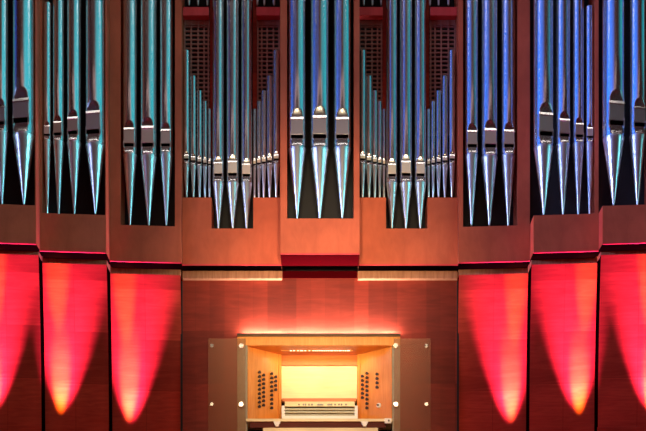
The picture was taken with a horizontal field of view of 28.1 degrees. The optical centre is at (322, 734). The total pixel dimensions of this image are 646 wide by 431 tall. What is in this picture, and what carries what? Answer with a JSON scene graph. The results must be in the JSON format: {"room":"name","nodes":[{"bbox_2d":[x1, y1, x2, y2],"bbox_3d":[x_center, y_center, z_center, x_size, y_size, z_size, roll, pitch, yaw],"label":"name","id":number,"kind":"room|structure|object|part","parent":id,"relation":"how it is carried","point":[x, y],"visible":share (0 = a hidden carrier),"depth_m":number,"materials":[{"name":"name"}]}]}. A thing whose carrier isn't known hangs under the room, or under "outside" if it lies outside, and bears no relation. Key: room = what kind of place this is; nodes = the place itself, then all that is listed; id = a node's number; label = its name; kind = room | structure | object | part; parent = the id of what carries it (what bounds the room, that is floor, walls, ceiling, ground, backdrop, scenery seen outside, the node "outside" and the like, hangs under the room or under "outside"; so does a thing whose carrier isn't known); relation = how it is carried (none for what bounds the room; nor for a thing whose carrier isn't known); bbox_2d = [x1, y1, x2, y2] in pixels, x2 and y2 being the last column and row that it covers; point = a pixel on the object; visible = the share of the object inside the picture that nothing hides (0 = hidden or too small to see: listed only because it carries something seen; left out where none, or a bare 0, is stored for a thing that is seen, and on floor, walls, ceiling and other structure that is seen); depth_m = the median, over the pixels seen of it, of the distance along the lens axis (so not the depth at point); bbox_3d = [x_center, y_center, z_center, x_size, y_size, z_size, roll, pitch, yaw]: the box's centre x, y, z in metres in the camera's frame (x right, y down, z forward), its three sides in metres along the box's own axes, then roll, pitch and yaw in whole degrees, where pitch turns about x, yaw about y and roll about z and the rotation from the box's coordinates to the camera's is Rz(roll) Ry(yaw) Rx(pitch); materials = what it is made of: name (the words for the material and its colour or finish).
{"room":"auditorium","nodes":[
{"label":"auditorium","id":0,"kind":"room"},
{"bbox_2d":[0,250,44,430],"bbox_3d":[-3.582,-4.196,14.708,0.793,2.591,0.418,0,0,-5],"label":"wall panel","id":1,"kind":"object","parent":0,"point":[22,357],"visible":0.84,"depth_m":14.63,"materials":[{"name":"brown wood"}]},
{"bbox_2d":[0,0,41,255],"bbox_3d":[-3.467,-7.199,14.522,0.544,3.492,0.435,0,0,0],"label":"bay","id":2,"kind":"object","parent":1,"relation":"on","point":[19,223],"visible":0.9,"depth_m":14.46,"materials":[{"name":"red wood"}]},
{"bbox_2d":[0,0,8,203],"bbox_3d":[-3.577,-7.420,14.376,0.150,3.012,0.150,0,0,0],"label":"pipe","id":3,"kind":"object","parent":2,"relation":"in","point":[4,4],"visible":1,"depth_m":14.32,"materials":[{"name":"metal"}]},
{"bbox_3d":[-3.467,-5.467,14.337,0.547,0.013,0.014,0,0,-5],"label":"edge moulding","id":4,"kind":"part","parent":2,"relation":"part of","materials":[{"name":"red wood"}]},
{"bbox_2d":[12,0,34,204],"bbox_3d":[-3.337,-7.432,14.398,0.251,3.017,0.251,0,0,0],"label":"pipe","id":5,"kind":"object","parent":2,"relation":"in","point":[23,11],"visible":1,"depth_m":14.30,"materials":[{"name":"metal"}]},
{"bbox_3d":[-3.582,-5.448,14.718,0.791,0.085,0.398,0,0,-5],"label":"rail","id":6,"kind":"part","parent":1,"relation":"part of","materials":[{"name":"brown wood"}]},
{"bbox_2d":[42,258,111,430],"bbox_3d":[-2.858,-4.188,14.970,0.791,2.576,0.419,0,0,-5],"label":"wall panel","id":7,"kind":"object","parent":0,"point":[76,292],"visible":0.89,"depth_m":14.87,"materials":[{"name":"brown wood"}]},
{"bbox_2d":[40,0,110,264],"bbox_3d":[-2.828,-7.279,14.777,0.765,3.652,0.384,0,0,-5],"label":"bay","id":8,"kind":"object","parent":7,"relation":"on","point":[84,234],"visible":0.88,"depth_m":14.70,"materials":[{"name":"red wood"}]},
{"bbox_2d":[43,2,50,212],"bbox_3d":[-3.124,-7.094,14.617,0.091,2.377,0.091,0,0,0],"label":"pipe","id":9,"kind":"object","parent":8,"relation":"in","point":[46,5],"visible":1,"depth_m":14.58,"materials":[{"name":"metal"}]},
{"bbox_2d":[53,0,64,213],"bbox_3d":[-2.997,-7.496,14.627,0.130,3.173,0.130,0,0,0],"label":"pipe","id":10,"kind":"object","parent":8,"relation":"in","point":[58,5],"visible":1,"depth_m":14.58,"materials":[{"name":"metal"}]},
{"bbox_3d":[-2.827,-5.467,14.592,0.738,0.013,0.014,0,0,-5],"label":"edge moulding","id":11,"kind":"part","parent":8,"relation":"part of","materials":[{"name":"red wood"}]},
{"bbox_2d":[67,0,81,213],"bbox_3d":[-2.823,-7.503,14.641,0.164,3.176,0.164,0,0,0],"label":"pipe","id":12,"kind":"object","parent":8,"relation":"in","point":[74,7],"visible":1,"depth_m":14.58,"materials":[{"name":"metal"}]},
{"bbox_2d":[85,0,104,213],"bbox_3d":[-2.586,-7.513,14.660,0.227,3.180,0.227,0,0,0],"label":"pipe","id":13,"kind":"object","parent":8,"relation":"in","point":[94,9],"visible":1,"depth_m":14.58,"materials":[{"name":"metal"}]},
{"bbox_3d":[-2.859,-5.434,14.980,0.789,0.085,0.399,0,0,-5],"label":"rail","id":14,"kind":"part","parent":7,"relation":"part of","materials":[{"name":"brown wood"}]},
{"bbox_2d":[110,267,181,430],"bbox_3d":[-2.085,-4.183,15.279,0.866,2.567,0.419,0,0,-4],"label":"wall panel","id":15,"kind":"object","parent":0,"point":[145,303],"visible":0.8,"depth_m":15.17,"materials":[{"name":"brown wood"}]},
{"bbox_3d":[-2.085,-5.424,15.289,0.865,0.085,0.399,0,0,-4],"label":"rail","id":16,"kind":"part","parent":15,"relation":"part of","materials":[{"name":"brown wood"}]},
{"bbox_2d":[110,0,184,271],"bbox_3d":[-2.049,-7.376,15.087,0.847,3.845,0.384,0,0,-4],"label":"bay","id":17,"kind":"object","parent":15,"relation":"on","point":[137,245],"visible":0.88,"depth_m":14.93,"materials":[{"name":"red wood"}]},
{"bbox_2d":[123,0,136,224],"bbox_3d":[-2.235,-7.588,14.937,0.169,3.373,0.169,0,0,0],"label":"pipe","id":18,"kind":"object","parent":17,"relation":"in","point":[129,6],"visible":1,"depth_m":14.87,"materials":[{"name":"metal"}]},
{"bbox_3d":[-2.048,-5.467,14.902,0.823,0.013,0.014,0,0,-4],"label":"edge moulding","id":19,"kind":"part","parent":17,"relation":"part of","materials":[{"name":"red wood"}]},
{"bbox_2d":[140,0,156,225],"bbox_3d":[-2.020,-7.596,14.953,0.195,3.376,0.195,0,0,0],"label":"pipe","id":20,"kind":"object","parent":17,"relation":"in","point":[148,8],"visible":1,"depth_m":14.88,"materials":[{"name":"metal"}]},
{"bbox_2d":[160,0,172,225],"bbox_3d":[-1.818,-7.604,14.967,0.153,3.380,0.153,0,0,0],"label":"pipe","id":21,"kind":"object","parent":17,"relation":"in","point":[166,6],"visible":1,"depth_m":14.91,"materials":[{"name":"metal"}]},
{"bbox_2d":[110,0,391,430],"bbox_3d":[0.000,-6.350,15.800,10.000,6.900,0.100,0,0,0],"label":"wall","id":22,"kind":"structure","parent":0,"point":[284,268],"depth_m":15.75,"materials":[{"name":"black wood"}]},
{"bbox_2d":[182,272,457,430],"bbox_3d":[-0.035,-4.083,15.230,3.252,2.745,0.060,0,0,0],"label":"wall","id":23,"kind":"structure","parent":0,"point":[214,312],"depth_m":15.20,"materials":[{"name":"brown wood"}]},
{"bbox_2d":[181,281,182,430],"bbox_3d":[-1.666,-4.026,15.215,0.024,2.637,0.060,0,0,0],"label":"trim","id":24,"kind":"structure","parent":23,"relation":"attached to","point":[181,281],"depth_m":15.19,"materials":[{"name":"black wood"}]},
{"bbox_2d":[182,0,281,270],"bbox_3d":[-1.060,-7.407,15.188,1.154,3.907,0.385,0,0,0],"label":"bay","id":25,"kind":"object","parent":23,"relation":"on","point":[205,247],"visible":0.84,"depth_m":15.12,"materials":[{"name":"red wood"}]},
{"bbox_2d":[183,50,189,197],"bbox_3d":[-1.595,-7.133,15.070,0.077,1.703,0.077,0,0,0],"label":"pipe","id":26,"kind":"object","parent":25,"relation":"in","point":[186,53],"visible":1,"depth_m":15.04,"materials":[{"name":"metal"}]},
{"bbox_2d":[190,76,195,197],"bbox_3d":[-1.514,-6.984,15.070,0.069,1.405,0.069,0,0,0],"label":"pipe","id":27,"kind":"object","parent":25,"relation":"in","point":[192,78],"visible":1,"depth_m":15.04,"materials":[{"name":"metal"}]},
{"bbox_2d":[184,20,209,135],"bbox_3d":[-1.483,-7.709,15.135,0.302,1.349,0.030,0,0,0],"label":"lattice grille","id":28,"kind":"object","parent":25,"relation":"attached to","point":[190,24],"depth_m":15.13,"materials":[{"name":"brown wood"}]},
{"bbox_2d":[197,90,201,197],"bbox_3d":[-1.442,-6.899,15.070,0.060,1.236,0.060,0,0,0],"label":"pipe","id":29,"kind":"object","parent":25,"relation":"in","point":[199,92],"visible":1,"depth_m":15.05,"materials":[{"name":"metal"}]},
{"bbox_2d":[203,101,206,197],"bbox_3d":[-1.379,-6.838,15.070,0.050,1.113,0.050,0,0,0],"label":"pipe","id":30,"kind":"object","parent":25,"relation":"in","point":[204,102],"visible":1,"depth_m":15.05,"materials":[{"name":"metal"}]},
{"bbox_2d":[208,109,210,197],"bbox_3d":[-1.326,-6.794,15.070,0.037,1.026,0.037,0,0,0],"label":"pipe","id":31,"kind":"object","parent":25,"relation":"in","point":[209,110],"visible":1,"depth_m":15.05,"materials":[{"name":"metal"}]},
{"bbox_2d":[213,0,223,228],"bbox_3d":[-1.219,-7.628,15.050,0.135,3.434,0.135,0,0,0],"label":"pipe","id":32,"kind":"object","parent":25,"relation":"in","point":[218,5],"visible":1,"depth_m":14.99,"materials":[{"name":"metal"}]},
{"bbox_3d":[-1.060,-7.413,15.170,1.152,3.895,0.340,0,0,0],"label":"panel","id":33,"kind":"part","parent":25,"relation":"part of","materials":[{"name":"red wood"}]},
{"bbox_3d":[-1.060,-5.467,15.002,1.154,0.013,0.014,0,0,0],"label":"edge moulding","id":34,"kind":"part","parent":25,"relation":"part of","materials":[{"name":"red wood"}]},
{"bbox_2d":[226,0,238,228],"bbox_3d":[-1.052,-7.628,15.050,0.149,3.434,0.149,0,0,0],"label":"pipe","id":35,"kind":"object","parent":25,"relation":"in","point":[232,6],"visible":1,"depth_m":14.99,"materials":[{"name":"metal"}]},
{"bbox_2d":[241,0,251,228],"bbox_3d":[-0.891,-7.628,15.050,0.131,3.434,0.131,0,0,0],"label":"pipe","id":36,"kind":"object","parent":25,"relation":"in","point":[246,5],"visible":1,"depth_m":14.99,"materials":[{"name":"metal"}]},
{"bbox_2d":[253,109,255,197],"bbox_3d":[-0.799,-6.794,15.070,0.037,1.026,0.037,0,0,0],"label":"pipe","id":37,"kind":"object","parent":25,"relation":"in","point":[254,110],"visible":1,"depth_m":15.05,"materials":[{"name":"metal"}]},
{"bbox_2d":[257,101,260,197],"bbox_3d":[-0.749,-6.838,15.070,0.050,1.113,0.050,0,0,0],"label":"pipe","id":38,"kind":"object","parent":25,"relation":"in","point":[258,102],"visible":1,"depth_m":15.05,"materials":[{"name":"metal"}]},
{"bbox_2d":[261,90,265,197],"bbox_3d":[-0.692,-6.899,15.070,0.060,1.236,0.060,0,0,0],"label":"pipe","id":39,"kind":"object","parent":25,"relation":"in","point":[263,92],"visible":1,"depth_m":15.05,"materials":[{"name":"metal"}]},
{"bbox_2d":[257,20,279,135],"bbox_3d":[-0.639,-7.709,15.135,0.273,1.349,0.030,0,0,0],"label":"lattice grille","id":40,"kind":"object","parent":25,"relation":"attached to","point":[261,24],"depth_m":15.13,"materials":[{"name":"brown wood"}]},
{"bbox_2d":[267,75,272,197],"bbox_3d":[-0.623,-6.984,15.070,0.069,1.405,0.069,0,0,0],"label":"pipe","id":41,"kind":"object","parent":25,"relation":"in","point":[269,78],"visible":1,"depth_m":15.04,"materials":[{"name":"metal"}]},
{"bbox_2d":[273,50,279,197],"bbox_3d":[-0.546,-7.133,15.070,0.077,1.703,0.077,0,0,0],"label":"pipe","id":42,"kind":"object","parent":25,"relation":"in","point":[276,53],"visible":1,"depth_m":15.04,"materials":[{"name":"metal"}]},
{"bbox_2d":[183,271,281,280],"bbox_3d":[-1.064,-5.399,15.164,1.167,0.092,0.068,0,0,0],"label":"trim","id":43,"kind":"structure","parent":23,"relation":"attached to","point":[187,275],"depth_m":15.13,"materials":[{"name":"brown wood"}]},
{"bbox_2d":[283,271,356,277],"bbox_3d":[-0.035,-5.423,15.195,0.871,0.082,0.010,0,0,0],"label":"trim","id":44,"kind":"structure","parent":23,"relation":"attached to","point":[286,274],"depth_m":15.19,"materials":[{"name":"red paint"}]},
{"bbox_2d":[358,271,456,280],"bbox_3d":[0.994,-5.399,15.164,1.167,0.092,0.068,0,0,0],"label":"trim","id":45,"kind":"structure","parent":23,"relation":"attached to","point":[362,275],"depth_m":15.13,"materials":[{"name":"brown wood"}]},
{"bbox_2d":[358,0,457,270],"bbox_3d":[0.991,-7.407,15.188,1.152,3.907,0.385,0,0,0],"label":"bay","id":46,"kind":"object","parent":23,"relation":"on","point":[434,246],"visible":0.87,"depth_m":15.12,"materials":[{"name":"red wood"}]},
{"bbox_2d":[280,0,359,265],"bbox_3d":[-0.034,-7.301,14.848,0.898,3.695,0.385,0,0,0],"label":"bay","id":47,"kind":"object","parent":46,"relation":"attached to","point":[307,240],"visible":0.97,"depth_m":14.66,"materials":[{"name":"red wood"}]},
{"bbox_2d":[288,0,305,218],"bbox_3d":[-0.294,-7.513,14.710,0.201,3.242,0.201,0,0,0],"label":"pipe","id":48,"kind":"object","parent":47,"relation":"in","point":[296,8],"visible":1,"depth_m":14.63,"materials":[{"name":"metal"}]},
{"bbox_2d":[310,0,328,218],"bbox_3d":[-0.038,-7.513,14.710,0.217,3.242,0.217,0,0,0],"label":"pipe","id":49,"kind":"object","parent":47,"relation":"in","point":[319,9],"visible":1,"depth_m":14.63,"materials":[{"name":"metal"}]},
{"bbox_3d":[-0.034,-5.467,14.662,0.898,0.013,0.014,0,0,0],"label":"edge moulding","id":50,"kind":"part","parent":47,"relation":"part of","materials":[{"name":"red wood"}]},
{"bbox_2d":[333,0,350,218],"bbox_3d":[0.219,-7.513,14.710,0.201,3.242,0.201,0,0,0],"label":"pipe","id":51,"kind":"object","parent":47,"relation":"in","point":[341,8],"visible":1,"depth_m":14.63,"materials":[{"name":"metal"}]},
{"bbox_2d":[359,50,365,197],"bbox_3d":[0.463,-7.133,15.070,0.077,1.703,0.077,0,0,0],"label":"pipe","id":52,"kind":"object","parent":46,"relation":"in","point":[362,53],"visible":1,"depth_m":15.04,"materials":[{"name":"metal"}]},
{"bbox_2d":[366,76,371,197],"bbox_3d":[0.539,-6.984,15.070,0.069,1.405,0.069,0,0,0],"label":"pipe","id":53,"kind":"object","parent":46,"relation":"in","point":[368,78],"visible":1,"depth_m":15.04,"materials":[{"name":"metal"}]},
{"bbox_2d":[359,20,381,135],"bbox_3d":[0.558,-7.709,15.135,0.280,1.349,0.030,0,0,0],"label":"lattice grille","id":54,"kind":"object","parent":46,"relation":"attached to","point":[365,24],"depth_m":15.13,"materials":[{"name":"brown wood"}]},
{"bbox_2d":[372,90,376,197],"bbox_3d":[0.605,-6.899,15.070,0.060,1.236,0.060,0,0,0],"label":"pipe","id":55,"kind":"object","parent":46,"relation":"in","point":[374,92],"visible":1,"depth_m":15.05,"materials":[{"name":"metal"}]},
{"bbox_2d":[378,101,381,197],"bbox_3d":[0.662,-6.838,15.070,0.050,1.113,0.050,0,0,0],"label":"pipe","id":56,"kind":"object","parent":46,"relation":"in","point":[379,102],"visible":1,"depth_m":15.05,"materials":[{"name":"metal"}]},
{"bbox_2d":[382,109,385,197],"bbox_3d":[0.713,-6.794,15.070,0.037,1.026,0.037,0,0,0],"label":"pipe","id":57,"kind":"object","parent":46,"relation":"in","point":[383,110],"visible":1,"depth_m":15.06,"materials":[{"name":"metal"}]},
{"bbox_2d":[386,0,396,228],"bbox_3d":[0.803,-7.628,15.050,0.131,3.434,0.131,0,0,0],"label":"pipe","id":58,"kind":"object","parent":46,"relation":"in","point":[391,5],"visible":1,"depth_m":15.00,"materials":[{"name":"metal"}]},
{"bbox_2d":[399,0,411,228],"bbox_3d":[0.966,-7.628,15.050,0.149,3.434,0.149,0,0,0],"label":"pipe","id":59,"kind":"object","parent":46,"relation":"in","point":[405,6],"visible":1,"depth_m":14.99,"materials":[{"name":"metal"}]},
{"bbox_3d":[0.991,-5.467,15.002,1.152,0.013,0.014,0,0,0],"label":"edge moulding","id":60,"kind":"part","parent":46,"relation":"part of","materials":[{"name":"red wood"}]},
{"bbox_2d":[414,0,425,228],"bbox_3d":[1.134,-7.628,15.050,0.138,3.434,0.138,0,0,0],"label":"pipe","id":61,"kind":"object","parent":46,"relation":"in","point":[419,5],"visible":1,"depth_m":14.99,"materials":[{"name":"metal"}]},
{"bbox_2d":[427,109,429,197],"bbox_3d":[1.234,-6.794,15.070,0.037,1.026,0.037,0,0,0],"label":"pipe","id":62,"kind":"object","parent":46,"relation":"in","point":[428,110],"visible":1,"depth_m":15.06,"materials":[{"name":"metal"}]},
{"bbox_2d":[431,101,434,197],"bbox_3d":[1.286,-6.838,15.070,0.050,1.113,0.050,0,0,0],"label":"pipe","id":63,"kind":"object","parent":46,"relation":"in","point":[432,102],"visible":1,"depth_m":15.05,"materials":[{"name":"metal"}]},
{"bbox_2d":[436,90,440,197],"bbox_3d":[1.349,-6.899,15.070,0.060,1.236,0.060,0,0,0],"label":"pipe","id":64,"kind":"object","parent":46,"relation":"in","point":[438,92],"visible":1,"depth_m":15.05,"materials":[{"name":"metal"}]},
{"bbox_2d":[429,20,455,135],"bbox_3d":[1.405,-7.709,15.135,0.309,1.349,0.030,0,0,0],"label":"lattice grille","id":65,"kind":"object","parent":46,"relation":"attached to","point":[434,24],"depth_m":15.12,"materials":[{"name":"brown wood"}]},
{"bbox_2d":[442,76,447,197],"bbox_3d":[1.423,-6.984,15.070,0.069,1.405,0.069,0,0,0],"label":"pipe","id":66,"kind":"object","parent":46,"relation":"in","point":[444,78],"visible":1,"depth_m":15.04,"materials":[{"name":"metal"}]},
{"bbox_2d":[449,50,454,197],"bbox_3d":[1.507,-7.133,15.070,0.077,1.703,0.077,0,0,0],"label":"pipe","id":67,"kind":"object","parent":46,"relation":"in","point":[451,52],"visible":1,"depth_m":15.04,"materials":[{"name":"metal"}]},
{"bbox_2d":[457,281,458,430],"bbox_3d":[1.589,-4.026,15.215,0.024,2.637,0.060,0,0,0],"label":"trim","id":68,"kind":"structure","parent":23,"relation":"attached to","point":[457,281],"depth_m":15.19,"materials":[{"name":"black wood"}]},
{"bbox_2d":[458,267,527,430],"bbox_3d":[2.002,-4.184,15.280,0.856,2.567,0.419,0,0,4],"label":"wall panel","id":69,"kind":"object","parent":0,"point":[492,303],"visible":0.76,"depth_m":15.17,"materials":[{"name":"brown wood"}]},
{"bbox_3d":[2.002,-5.424,15.290,0.855,0.085,0.399,0,0,4],"label":"rail","id":70,"kind":"part","parent":69,"relation":"part of","materials":[{"name":"brown wood"}]},
{"bbox_2d":[457,0,529,271],"bbox_3d":[1.978,-7.376,15.087,0.844,3.845,0.384,0,0,4],"label":"bay","id":71,"kind":"object","parent":69,"relation":"on","point":[498,245],"visible":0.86,"depth_m":14.91,"materials":[{"name":"red wood"}]},
{"bbox_2d":[465,0,477,225],"bbox_3d":[1.723,-7.602,14.969,0.158,3.386,0.158,0,0,0],"label":"pipe","id":72,"kind":"object","parent":71,"relation":"in","point":[471,6],"visible":1,"depth_m":14.91,"materials":[{"name":"metal"}]},
{"bbox_2d":[481,0,497,225],"bbox_3d":[1.929,-7.594,14.954,0.192,3.383,0.192,0,0,0],"label":"pipe","id":73,"kind":"object","parent":71,"relation":"in","point":[489,8],"visible":1,"depth_m":14.88,"materials":[{"name":"metal"}]},
{"bbox_3d":[1.977,-5.467,14.902,0.820,0.013,0.014,0,0,4],"label":"edge moulding","id":74,"kind":"part","parent":71,"relation":"part of","materials":[{"name":"red wood"}]},
{"bbox_2d":[501,0,514,225],"bbox_3d":[2.145,-7.586,14.938,0.164,3.379,0.164,0,0,0],"label":"pipe","id":75,"kind":"object","parent":71,"relation":"in","point":[507,6],"visible":1,"depth_m":14.88,"materials":[{"name":"metal"}]},
{"bbox_2d":[526,256,596,430],"bbox_3d":[2.775,-4.188,14.970,0.803,2.577,0.419,0,0,5],"label":"wall panel","id":76,"kind":"object","parent":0,"point":[561,305],"visible":0.95,"depth_m":14.87,"materials":[{"name":"brown wood"}]},
{"bbox_3d":[2.775,-5.434,14.980,0.801,0.085,0.399,0,0,5],"label":"rail","id":77,"kind":"part","parent":76,"relation":"part of","materials":[{"name":"brown wood"}]},
{"bbox_2d":[529,0,598,263],"bbox_3d":[2.750,-7.279,14.777,0.756,3.652,0.384,0,0,5],"label":"bay","id":78,"kind":"object","parent":76,"relation":"on","point":[553,235],"visible":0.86,"depth_m":14.74,"materials":[{"name":"red wood"}]},
{"bbox_2d":[534,0,553,214],"bbox_3d":[2.508,-7.510,14.661,0.223,3.186,0.223,0,0,0],"label":"pipe","id":79,"kind":"object","parent":78,"relation":"in","point":[543,9],"visible":1,"depth_m":14.58,"materials":[{"name":"metal"}]},
{"bbox_2d":[556,0,569,214],"bbox_3d":[2.724,-7.501,14.643,0.164,3.182,0.164,0,0,0],"label":"pipe","id":80,"kind":"object","parent":78,"relation":"in","point":[562,6],"visible":1,"depth_m":14.58,"materials":[{"name":"metal"}]},
{"bbox_3d":[2.748,-5.467,14.592,0.729,0.013,0.014,0,0,5],"label":"edge moulding","id":81,"kind":"part","parent":78,"relation":"part of","materials":[{"name":"red wood"}]},
{"bbox_2d":[573,0,583,213],"bbox_3d":[2.895,-7.494,14.629,0.128,3.179,0.128,0,0,0],"label":"pipe","id":82,"kind":"object","parent":78,"relation":"in","point":[578,5],"visible":1,"depth_m":14.58,"materials":[{"name":"metal"}]},
{"bbox_2d":[586,5,593,213],"bbox_3d":[3.021,-7.072,14.618,0.091,2.344,0.091,0,0,0],"label":"pipe","id":83,"kind":"object","parent":78,"relation":"in","point":[589,9],"visible":1,"depth_m":14.58,"materials":[{"name":"metal"}]},
{"bbox_2d":[594,250,645,430],"bbox_3d":[3.567,-4.195,14.707,0.907,2.590,0.419,0,0,5],"label":"wall panel","id":84,"kind":"object","parent":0,"point":[620,331],"visible":0.82,"depth_m":14.63,"materials":[{"name":"brown wood"}]},
{"bbox_2d":[597,427,645,430],"bbox_3d":[3.627,-3.356,14.600,1.034,0.266,0.020,0,0,3],"label":"trim","id":85,"kind":"structure","parent":84,"relation":"attached to","point":[598,428],"depth_m":14.61,"materials":[{"name":"brown wood"}]},
{"bbox_2d":[597,0,645,255],"bbox_3d":[3.425,-7.199,14.522,0.627,3.492,0.435,0,0,0],"label":"bay","id":86,"kind":"object","parent":84,"relation":"on","point":[622,225],"visible":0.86,"depth_m":14.69,"materials":[{"name":"red wood"}]},
{"bbox_2d":[603,0,624,204],"bbox_3d":[3.244,-7.429,14.400,0.241,3.025,0.241,0,0,0],"label":"pipe","id":87,"kind":"object","parent":86,"relation":"in","point":[613,10],"visible":1,"depth_m":14.31,"materials":[{"name":"metal"}]},
{"bbox_3d":[3.425,-7.205,14.505,0.655,3.480,0.339,0,0,5],"label":"panel","id":88,"kind":"part","parent":86,"relation":"part of","materials":[{"name":"red wood"}]},
{"bbox_3d":[3.425,-5.467,14.337,0.630,0.013,0.014,0,0,5],"label":"edge moulding","id":89,"kind":"part","parent":86,"relation":"part of","materials":[{"name":"red wood"}]},
{"bbox_2d":[629,0,645,204],"bbox_3d":[3.503,-7.418,14.380,0.184,3.021,0.184,0,0,0],"label":"pipe","id":90,"kind":"object","parent":86,"relation":"in","point":[637,8],"visible":1,"depth_m":14.31,"materials":[{"name":"metal"}]},
{"bbox_3d":[3.567,-5.448,14.717,0.905,0.085,0.399,0,0,5],"label":"rail","id":91,"kind":"part","parent":84,"relation":"part of","materials":[{"name":"brown wood"}]},
{"bbox_3d":[0.000,-2.825,14.875,10.000,0.150,2.650,0,0,0],"label":"floor","id":92,"kind":"structure","parent":0,"visible":0},
{"bbox_2d":[210,343,243,409],"bbox_3d":[-1.117,-3.671,15.087,0.435,1.878,0.216,0,0,0],"label":"bolts","id":93,"kind":"object","parent":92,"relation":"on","point":[241,345],"visible":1,"depth_m":14.98,"materials":[{"name":"white metal"}]},
{"bbox_2d":[237,333,399,430],"bbox_3d":[-0.050,-3.675,15.289,1.902,1.989,0.663,0,0,0],"label":"organ console","id":94,"kind":"object","parent":92,"relation":"on","point":[308,383],"visible":1,"depth_m":15.21,"materials":[{"name":"brown wood"}]},
{"bbox_3d":[-0.942,-3.617,15.125,0.117,1.864,0.130,0,0,0],"label":"post","id":95,"kind":"part","parent":94,"relation":"part of","materials":[{"name":"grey wood"}]},
{"bbox_2d":[281,350,352,351],"bbox_3d":[-0.071,-4.542,15.251,0.851,0.014,0.026,0,0,0],"label":"lamp","id":96,"kind":"object","parent":94,"relation":"attached to","point":[281,350],"visible":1,"depth_m":15.25,"materials":[{"name":"white plastic"}]},
{"bbox_3d":[-0.058,-3.618,15.045,1.585,0.072,0.030,0,0,0],"label":"knee rail","id":97,"kind":"part","parent":94,"relation":"part of","materials":[{"name":"brown wood"}]},
{"bbox_3d":[-0.049,-4.658,15.080,1.899,0.016,0.200,0,0,0],"label":"lid","id":98,"kind":"part","parent":94,"relation":"part of","materials":[{"name":"black wood"}]},
{"bbox_3d":[-0.044,-4.511,15.475,1.033,0.158,0.030,0,0,0],"label":"rail","id":99,"kind":"part","parent":94,"relation":"part of","materials":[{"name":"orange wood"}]},
{"bbox_3d":[-0.029,-3.132,15.050,1.340,0.902,0.030,0,0,0],"label":"knee panel","id":100,"kind":"part","parent":94,"relation":"part of","materials":[{"name":"brown wood"}]},
{"bbox_2d":[384,418,390,423],"bbox_3d":[0.754,-3.647,14.979,0.078,0.058,0.043,0,0,0],"label":"switch plate","id":101,"kind":"object","parent":94,"relation":"attached to","point":[387,420],"depth_m":14.97,"materials":[{"name":"white"}]},
{"bbox_3d":[0.855,-3.617,15.125,0.092,1.864,0.130,0,0,0],"label":"post","id":102,"kind":"part","parent":94,"relation":"part of","materials":[{"name":"grey wood"}]},
{"bbox_2d":[393,343,428,409],"bbox_3d":[1.031,-3.671,15.087,0.440,1.878,0.216,0,0,0],"label":"bolts","id":103,"kind":"object","parent":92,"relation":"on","point":[395,345],"visible":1,"depth_m":14.98,"materials":[{"name":"white metal"}]}
]}

